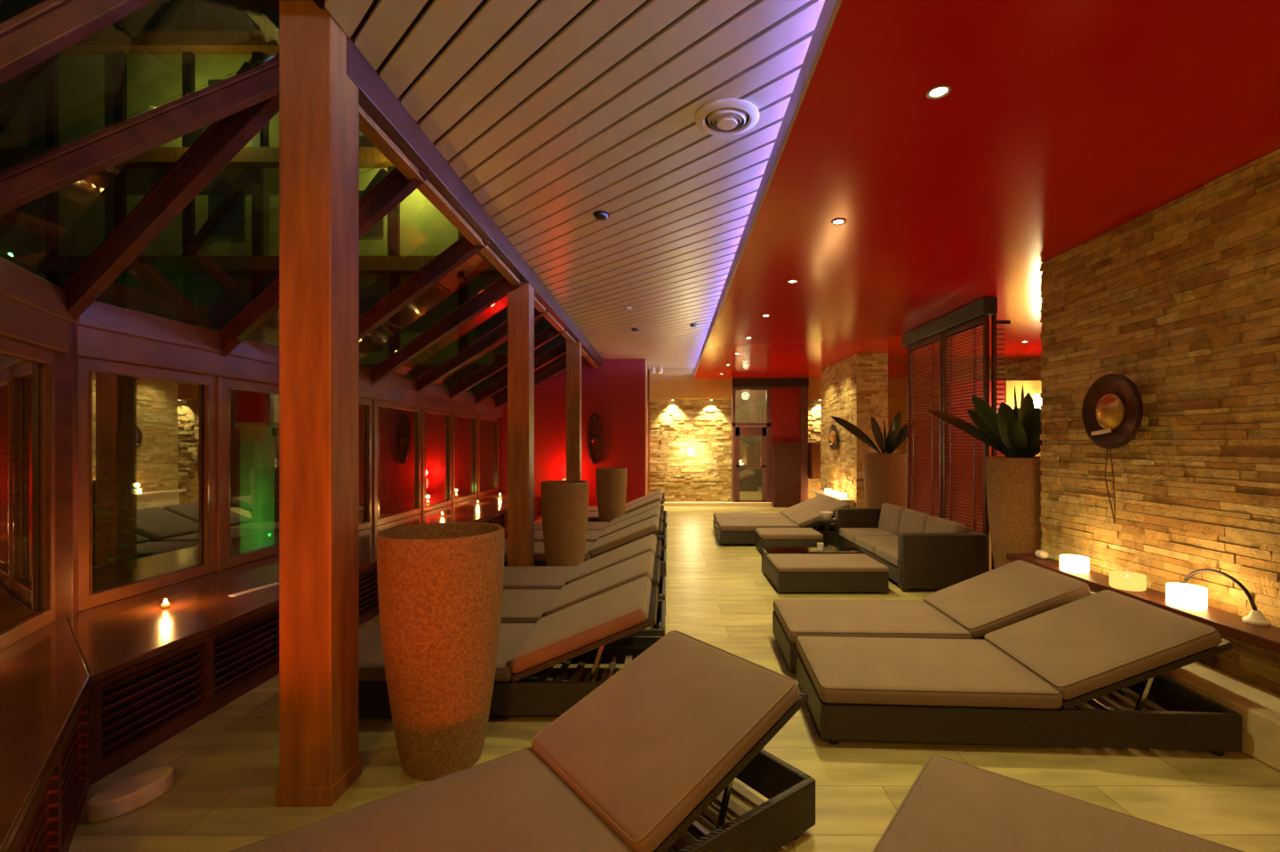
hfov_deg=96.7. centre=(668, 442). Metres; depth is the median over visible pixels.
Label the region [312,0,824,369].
ceiling
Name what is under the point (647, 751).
cushion
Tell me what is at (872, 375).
cladding
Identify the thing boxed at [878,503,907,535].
cushion
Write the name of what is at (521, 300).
column
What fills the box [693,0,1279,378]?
ceiling
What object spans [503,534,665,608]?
sun lounger
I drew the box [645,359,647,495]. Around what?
trim
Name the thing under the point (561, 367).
beam
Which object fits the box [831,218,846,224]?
recessed light
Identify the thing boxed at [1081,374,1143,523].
wall decoration
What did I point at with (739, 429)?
door
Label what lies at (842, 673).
seat cushion
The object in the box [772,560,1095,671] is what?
sun lounger
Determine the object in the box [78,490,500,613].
wall
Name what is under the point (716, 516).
seat cushion
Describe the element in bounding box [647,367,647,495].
wall
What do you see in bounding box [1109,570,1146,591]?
candle lantern
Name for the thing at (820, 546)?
cup
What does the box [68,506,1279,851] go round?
floor
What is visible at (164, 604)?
tealight
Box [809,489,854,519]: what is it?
shelf
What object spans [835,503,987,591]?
wicker sofa
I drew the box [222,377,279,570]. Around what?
window
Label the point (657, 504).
cushion
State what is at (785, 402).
wall panel
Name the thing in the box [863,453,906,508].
planter
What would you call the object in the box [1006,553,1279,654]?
wall shelf
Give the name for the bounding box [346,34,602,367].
beam
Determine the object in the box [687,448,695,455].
wall lamp
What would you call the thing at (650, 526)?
cushion
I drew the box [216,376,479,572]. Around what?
trim
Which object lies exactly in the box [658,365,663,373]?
spotlight
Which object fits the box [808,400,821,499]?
cladding
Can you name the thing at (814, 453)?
wall panel
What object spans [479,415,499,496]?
window
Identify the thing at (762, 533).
cushion
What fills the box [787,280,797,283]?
recessed light
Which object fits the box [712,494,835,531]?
sun lounger
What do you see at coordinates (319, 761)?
column
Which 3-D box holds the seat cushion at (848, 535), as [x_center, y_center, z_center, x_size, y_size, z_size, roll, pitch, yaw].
[2.610,1.191,7.270,0.680,0.118,0.654,0,0,0]
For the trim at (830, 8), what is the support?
attached to the wall at (750, 405)
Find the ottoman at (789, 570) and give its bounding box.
[761,547,888,593]
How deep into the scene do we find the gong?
10.44 m
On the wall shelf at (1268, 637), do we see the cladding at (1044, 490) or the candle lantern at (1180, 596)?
the candle lantern at (1180, 596)
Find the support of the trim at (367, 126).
attached to the wall at (614, 392)
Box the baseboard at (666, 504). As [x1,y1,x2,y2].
[661,502,772,506]
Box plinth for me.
[86,767,173,823]
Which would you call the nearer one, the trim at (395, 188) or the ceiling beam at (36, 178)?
the ceiling beam at (36, 178)
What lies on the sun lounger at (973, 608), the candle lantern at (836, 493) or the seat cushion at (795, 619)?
the seat cushion at (795, 619)
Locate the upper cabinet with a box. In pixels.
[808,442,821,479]
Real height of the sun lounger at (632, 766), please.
0.596 m
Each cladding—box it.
[649,400,731,502]
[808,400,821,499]
[820,354,858,508]
[856,353,887,508]
[949,357,1041,381]
[1040,148,1279,695]
[1040,270,1047,551]
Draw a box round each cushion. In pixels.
[233,748,633,851]
[358,624,535,681]
[500,590,559,623]
[503,566,576,589]
[504,542,595,561]
[508,576,651,673]
[531,632,799,851]
[534,521,609,530]
[534,530,603,542]
[544,552,655,616]
[566,534,656,584]
[587,512,599,521]
[588,506,598,511]
[589,516,659,557]
[599,507,660,538]
[607,501,661,527]
[624,494,662,514]
[625,489,662,506]
[713,512,788,520]
[715,519,799,531]
[755,528,823,540]
[773,600,972,643]
[779,495,834,518]
[788,499,850,527]
[796,636,1062,709]
[839,528,896,544]
[855,536,897,555]
[874,546,897,567]
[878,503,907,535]
[898,509,932,533]
[923,560,1090,639]
[924,516,966,533]
[984,590,1221,700]
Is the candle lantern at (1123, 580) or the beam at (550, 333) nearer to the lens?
the candle lantern at (1123, 580)
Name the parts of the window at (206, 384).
pane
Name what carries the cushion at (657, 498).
on the sun lounger at (592, 516)
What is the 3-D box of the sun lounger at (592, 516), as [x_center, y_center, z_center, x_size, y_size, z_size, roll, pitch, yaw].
[-0.975,1.152,9.180,1.911,0.596,0.730,0,0,0]
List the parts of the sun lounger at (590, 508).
frame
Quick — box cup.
[816,543,823,551]
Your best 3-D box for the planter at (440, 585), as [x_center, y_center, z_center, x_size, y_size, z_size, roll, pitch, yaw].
[-1.030,0.925,2.600,0.540,1.050,0.540,0,0,0]
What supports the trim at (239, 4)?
attached to the ceiling at (678, 197)
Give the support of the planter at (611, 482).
on the floor
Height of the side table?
0.420 m
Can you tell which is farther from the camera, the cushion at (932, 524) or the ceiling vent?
the cushion at (932, 524)
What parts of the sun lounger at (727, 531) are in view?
frame, ratchet rail, backrest frame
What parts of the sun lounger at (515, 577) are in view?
backrest frame, frame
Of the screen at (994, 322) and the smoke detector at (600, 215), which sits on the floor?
the screen at (994, 322)
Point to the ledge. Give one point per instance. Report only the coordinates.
(1259, 708)
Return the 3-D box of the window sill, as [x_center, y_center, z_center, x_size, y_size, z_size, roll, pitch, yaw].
[-2.736,1.212,5.982,2.097,0.477,11.268,0,0,-8]
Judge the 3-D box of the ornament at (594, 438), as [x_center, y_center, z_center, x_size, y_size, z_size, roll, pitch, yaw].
[-1.500,-0.069,11.537,0.309,1.028,0.095,0,0,0]
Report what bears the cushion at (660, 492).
on the sun lounger at (590, 508)
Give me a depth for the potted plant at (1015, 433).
5.09 m
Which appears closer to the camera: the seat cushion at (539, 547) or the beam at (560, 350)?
the seat cushion at (539, 547)
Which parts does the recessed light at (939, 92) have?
bulb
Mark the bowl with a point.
(825, 516)
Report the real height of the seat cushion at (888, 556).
0.118 m
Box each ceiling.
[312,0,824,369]
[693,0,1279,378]
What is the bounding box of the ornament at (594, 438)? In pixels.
[586,414,601,464]
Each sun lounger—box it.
[228,631,815,851]
[358,576,663,715]
[500,551,665,636]
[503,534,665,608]
[504,516,666,577]
[534,501,666,536]
[534,507,666,549]
[587,494,667,533]
[588,489,667,525]
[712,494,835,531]
[715,499,852,546]
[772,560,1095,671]
[795,590,1242,756]
[872,754,1245,851]
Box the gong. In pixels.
[829,421,838,450]
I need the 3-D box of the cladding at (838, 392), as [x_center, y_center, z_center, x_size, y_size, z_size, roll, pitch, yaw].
[3.117,-0.009,10.490,0.045,2.914,2.217,0,0,0]
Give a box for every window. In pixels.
[0,336,55,651]
[78,356,215,611]
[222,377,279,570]
[358,397,373,531]
[376,400,421,526]
[424,407,451,512]
[454,411,477,503]
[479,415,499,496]
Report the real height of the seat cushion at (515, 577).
0.091 m
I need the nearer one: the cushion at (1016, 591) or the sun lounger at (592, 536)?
the cushion at (1016, 591)
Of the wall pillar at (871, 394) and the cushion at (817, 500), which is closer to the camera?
the cushion at (817, 500)
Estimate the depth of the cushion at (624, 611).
3.00 m
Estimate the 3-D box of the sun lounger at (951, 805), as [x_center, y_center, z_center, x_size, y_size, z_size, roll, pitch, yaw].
[1.504,1.152,1.265,1.911,0.596,0.730,0,0,38]
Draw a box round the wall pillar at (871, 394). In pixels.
[822,393,886,463]
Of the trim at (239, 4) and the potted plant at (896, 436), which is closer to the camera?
the trim at (239, 4)
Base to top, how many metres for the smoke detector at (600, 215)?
0.035 m
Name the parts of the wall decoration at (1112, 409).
cord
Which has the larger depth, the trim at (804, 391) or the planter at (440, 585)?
the trim at (804, 391)
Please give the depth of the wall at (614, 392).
11.60 m
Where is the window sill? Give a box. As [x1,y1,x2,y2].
[0,490,541,851]
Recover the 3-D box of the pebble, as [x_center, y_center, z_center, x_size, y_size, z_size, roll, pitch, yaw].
[2.900,0.870,4.420,0.070,0.060,0.090,0,0,0]
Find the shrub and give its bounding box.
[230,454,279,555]
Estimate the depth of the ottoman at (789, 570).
5.42 m
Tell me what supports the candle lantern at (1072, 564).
on the wall shelf at (1268, 637)
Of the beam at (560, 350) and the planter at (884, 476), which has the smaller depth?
the planter at (884, 476)
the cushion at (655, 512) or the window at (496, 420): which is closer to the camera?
the cushion at (655, 512)
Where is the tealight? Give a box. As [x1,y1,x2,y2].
[156,599,175,608]
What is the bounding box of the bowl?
[819,511,832,519]
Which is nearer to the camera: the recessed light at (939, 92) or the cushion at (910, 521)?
the recessed light at (939, 92)
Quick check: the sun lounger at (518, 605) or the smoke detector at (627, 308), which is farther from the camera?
the smoke detector at (627, 308)
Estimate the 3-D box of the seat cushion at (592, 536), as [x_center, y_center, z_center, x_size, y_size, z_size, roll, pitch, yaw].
[-1.368,1.200,7.180,1.114,0.091,0.730,0,0,0]
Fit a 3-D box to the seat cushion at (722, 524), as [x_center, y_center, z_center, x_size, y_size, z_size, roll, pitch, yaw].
[1.277,1.200,8.280,1.114,0.091,0.730,0,0,0]
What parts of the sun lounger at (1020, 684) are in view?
frame, backrest frame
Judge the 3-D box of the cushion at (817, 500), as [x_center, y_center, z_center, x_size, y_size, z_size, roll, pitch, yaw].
[2.196,1.029,9.030,0.725,0.345,0.730,0,0,0]
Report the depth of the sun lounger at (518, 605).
4.00 m
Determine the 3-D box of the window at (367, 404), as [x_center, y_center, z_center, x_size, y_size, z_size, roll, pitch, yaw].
[-3.450,0.240,6.030,0.080,1.492,1.100,0,0,0]
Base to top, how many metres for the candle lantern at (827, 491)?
0.090 m
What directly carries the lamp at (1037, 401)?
attached to the wall at (1033, 388)
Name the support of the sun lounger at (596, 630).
on the floor
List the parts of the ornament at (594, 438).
rod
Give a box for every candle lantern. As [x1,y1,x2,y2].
[824,488,831,494]
[832,490,839,496]
[839,493,846,498]
[1059,554,1089,574]
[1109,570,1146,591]
[1165,583,1207,610]
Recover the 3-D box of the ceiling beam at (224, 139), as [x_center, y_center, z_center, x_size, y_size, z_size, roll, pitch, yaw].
[-2.545,-1.175,2.850,1.952,1.053,0.090,0,0,22]
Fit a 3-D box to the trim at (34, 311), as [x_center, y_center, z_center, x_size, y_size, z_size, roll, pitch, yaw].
[-2.595,-0.665,1.615,0.190,0.330,3.601,0,0,-28]
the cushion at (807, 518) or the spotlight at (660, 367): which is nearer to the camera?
the cushion at (807, 518)
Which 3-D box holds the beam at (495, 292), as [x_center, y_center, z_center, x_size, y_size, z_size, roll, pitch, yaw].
[-2.415,-1.154,5.960,2.339,1.016,0.090,0,0,28]
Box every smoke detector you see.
[592,210,608,220]
[623,306,632,311]
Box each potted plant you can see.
[831,411,916,454]
[927,384,1042,457]
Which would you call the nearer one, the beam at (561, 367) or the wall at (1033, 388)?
the wall at (1033, 388)
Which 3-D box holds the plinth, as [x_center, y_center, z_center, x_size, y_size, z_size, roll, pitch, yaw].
[-2.160,1.413,2.290,0.155,0.075,0.275,0,0,20]
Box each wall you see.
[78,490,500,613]
[494,354,645,506]
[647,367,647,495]
[648,369,939,502]
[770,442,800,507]
[947,380,1042,483]
[1047,189,1279,599]
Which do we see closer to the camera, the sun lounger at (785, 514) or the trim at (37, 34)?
the trim at (37, 34)
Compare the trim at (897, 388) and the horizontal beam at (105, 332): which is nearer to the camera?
the horizontal beam at (105, 332)
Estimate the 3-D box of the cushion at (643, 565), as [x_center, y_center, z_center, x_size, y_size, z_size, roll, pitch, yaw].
[-0.469,1.029,4.140,0.725,0.345,0.730,0,0,0]
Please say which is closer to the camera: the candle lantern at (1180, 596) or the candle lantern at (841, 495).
the candle lantern at (1180, 596)
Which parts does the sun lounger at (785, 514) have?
frame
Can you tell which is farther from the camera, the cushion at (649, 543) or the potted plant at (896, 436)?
the potted plant at (896, 436)
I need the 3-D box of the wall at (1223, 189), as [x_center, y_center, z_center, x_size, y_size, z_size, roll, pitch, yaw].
[3.270,-0.010,0.810,0.400,2.920,7.620,0,0,0]
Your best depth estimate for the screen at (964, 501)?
6.19 m
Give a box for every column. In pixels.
[275,0,361,807]
[507,283,534,566]
[566,339,581,480]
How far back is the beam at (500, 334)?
7.15 m
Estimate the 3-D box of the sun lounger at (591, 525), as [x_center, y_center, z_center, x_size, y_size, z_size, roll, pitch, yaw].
[-0.975,1.152,7.970,1.911,0.596,0.730,0,0,0]
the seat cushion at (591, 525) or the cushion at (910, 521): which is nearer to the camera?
the cushion at (910, 521)
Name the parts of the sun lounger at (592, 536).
frame, backrest frame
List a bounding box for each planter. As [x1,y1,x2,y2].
[376,521,504,781]
[540,480,588,566]
[595,467,627,521]
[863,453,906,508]
[985,456,1042,568]
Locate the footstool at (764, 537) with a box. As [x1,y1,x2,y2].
[755,528,823,552]
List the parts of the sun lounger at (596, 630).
frame, backrest frame, ratchet rail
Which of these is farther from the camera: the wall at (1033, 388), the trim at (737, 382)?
the trim at (737, 382)
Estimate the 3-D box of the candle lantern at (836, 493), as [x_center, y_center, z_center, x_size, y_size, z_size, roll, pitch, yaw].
[2.960,0.905,10.100,0.120,0.090,0.120,0,0,0]
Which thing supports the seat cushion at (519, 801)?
on the sun lounger at (632, 766)
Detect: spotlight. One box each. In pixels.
[651,365,655,373]
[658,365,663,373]
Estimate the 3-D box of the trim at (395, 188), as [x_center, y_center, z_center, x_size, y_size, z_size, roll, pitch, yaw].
[-2.415,-1.154,3.790,2.339,1.016,0.090,0,0,28]
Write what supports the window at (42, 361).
in the wall
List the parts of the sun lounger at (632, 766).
backrest frame, frame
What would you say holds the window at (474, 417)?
in the wall at (499, 491)
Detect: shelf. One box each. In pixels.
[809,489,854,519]
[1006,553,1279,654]
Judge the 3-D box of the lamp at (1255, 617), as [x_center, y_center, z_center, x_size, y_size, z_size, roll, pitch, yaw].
[2.935,0.790,3.024,0.104,0.219,0.472,0,0,0]
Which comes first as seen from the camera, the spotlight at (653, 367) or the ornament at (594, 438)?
the ornament at (594, 438)
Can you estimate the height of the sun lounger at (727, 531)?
0.596 m
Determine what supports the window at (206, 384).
in the wall at (499, 491)
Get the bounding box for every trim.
[0,0,156,84]
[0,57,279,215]
[0,256,79,352]
[26,322,78,620]
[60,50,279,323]
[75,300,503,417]
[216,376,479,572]
[218,167,429,357]
[228,0,279,9]
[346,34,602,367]
[358,104,599,368]
[358,235,489,341]
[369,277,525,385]
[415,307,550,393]
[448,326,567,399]
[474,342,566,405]
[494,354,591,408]
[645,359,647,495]
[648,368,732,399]
[692,0,841,378]
[732,377,808,387]
[800,387,807,503]
[808,378,939,399]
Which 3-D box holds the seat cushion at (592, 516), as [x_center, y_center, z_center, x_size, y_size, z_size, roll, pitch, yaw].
[-1.368,1.200,9.180,1.114,0.091,0.730,0,0,0]
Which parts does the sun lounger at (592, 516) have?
frame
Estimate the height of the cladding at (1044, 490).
2.914 m
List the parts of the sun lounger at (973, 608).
frame, backrest frame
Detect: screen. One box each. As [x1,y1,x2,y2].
[906,333,943,518]
[943,315,989,571]
[991,314,1010,570]
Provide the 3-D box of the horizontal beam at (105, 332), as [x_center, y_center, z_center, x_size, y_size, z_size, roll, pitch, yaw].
[-3.440,-0.665,7.400,0.180,0.330,8.400,0,0,0]
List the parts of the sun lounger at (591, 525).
frame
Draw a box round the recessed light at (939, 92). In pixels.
[926,85,951,99]
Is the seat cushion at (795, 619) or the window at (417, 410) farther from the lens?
the window at (417, 410)
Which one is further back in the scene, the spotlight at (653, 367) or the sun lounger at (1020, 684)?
the spotlight at (653, 367)
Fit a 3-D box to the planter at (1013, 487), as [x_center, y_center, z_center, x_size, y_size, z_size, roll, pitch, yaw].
[3.220,0.790,5.100,0.660,1.320,0.660,0,0,0]
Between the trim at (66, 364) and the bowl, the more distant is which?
the bowl
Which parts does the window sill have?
louvre panel, louvre panel, louvre panel, louvre panel, louvre panel, paper strip, louvre panel, louvre panel, louvre panel, louvre panel, louvre panel, louvre panel, louvre panel, louvre panel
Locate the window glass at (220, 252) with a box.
[0,0,544,503]
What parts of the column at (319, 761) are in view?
trim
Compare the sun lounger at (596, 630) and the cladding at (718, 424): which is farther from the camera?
the cladding at (718, 424)
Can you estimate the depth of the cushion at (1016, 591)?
3.66 m
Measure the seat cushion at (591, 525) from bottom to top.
0.091 m
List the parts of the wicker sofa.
armrest, seat, armrest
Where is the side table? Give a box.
[816,518,836,547]
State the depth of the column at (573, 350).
8.63 m
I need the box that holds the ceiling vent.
[695,97,759,135]
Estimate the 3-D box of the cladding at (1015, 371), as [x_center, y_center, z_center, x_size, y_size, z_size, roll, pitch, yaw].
[6.394,-1.220,10.200,0.052,0.497,5.397,0,0,0]
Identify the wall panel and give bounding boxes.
[770,387,799,442]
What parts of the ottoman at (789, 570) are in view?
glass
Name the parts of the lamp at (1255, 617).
curved arm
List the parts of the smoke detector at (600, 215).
plate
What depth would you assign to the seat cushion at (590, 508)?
9.91 m
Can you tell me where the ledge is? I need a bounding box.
[1161,662,1279,772]
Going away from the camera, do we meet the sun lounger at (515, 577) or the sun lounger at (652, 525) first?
the sun lounger at (515, 577)
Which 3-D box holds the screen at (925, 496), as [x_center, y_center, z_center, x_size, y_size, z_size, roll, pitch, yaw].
[3.237,0.080,7.200,0.046,2.748,0.960,0,0,0]
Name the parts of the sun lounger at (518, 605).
frame, backrest frame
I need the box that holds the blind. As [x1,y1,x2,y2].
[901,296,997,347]
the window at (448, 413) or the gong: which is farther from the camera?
the gong
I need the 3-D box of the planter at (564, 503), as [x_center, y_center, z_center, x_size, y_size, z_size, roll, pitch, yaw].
[-1.030,0.920,5.660,0.470,1.060,0.470,0,0,0]
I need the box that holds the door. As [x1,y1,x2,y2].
[732,387,770,502]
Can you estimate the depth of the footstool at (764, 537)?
7.23 m
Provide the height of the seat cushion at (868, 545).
0.118 m
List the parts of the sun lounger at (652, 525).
frame, backrest frame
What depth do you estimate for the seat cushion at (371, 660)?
3.15 m
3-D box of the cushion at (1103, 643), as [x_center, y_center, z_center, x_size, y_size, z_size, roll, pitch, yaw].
[2.199,1.029,2.979,0.725,0.345,0.730,0,0,3]
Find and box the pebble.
[1035,550,1047,559]
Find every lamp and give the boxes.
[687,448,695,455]
[1033,394,1041,408]
[1179,568,1271,625]
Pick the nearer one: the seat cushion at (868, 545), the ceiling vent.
the ceiling vent
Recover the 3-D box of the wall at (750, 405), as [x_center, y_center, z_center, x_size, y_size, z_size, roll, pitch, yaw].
[2.950,-0.125,14.275,7.100,3.350,2.050,0,0,0]
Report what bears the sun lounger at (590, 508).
on the floor

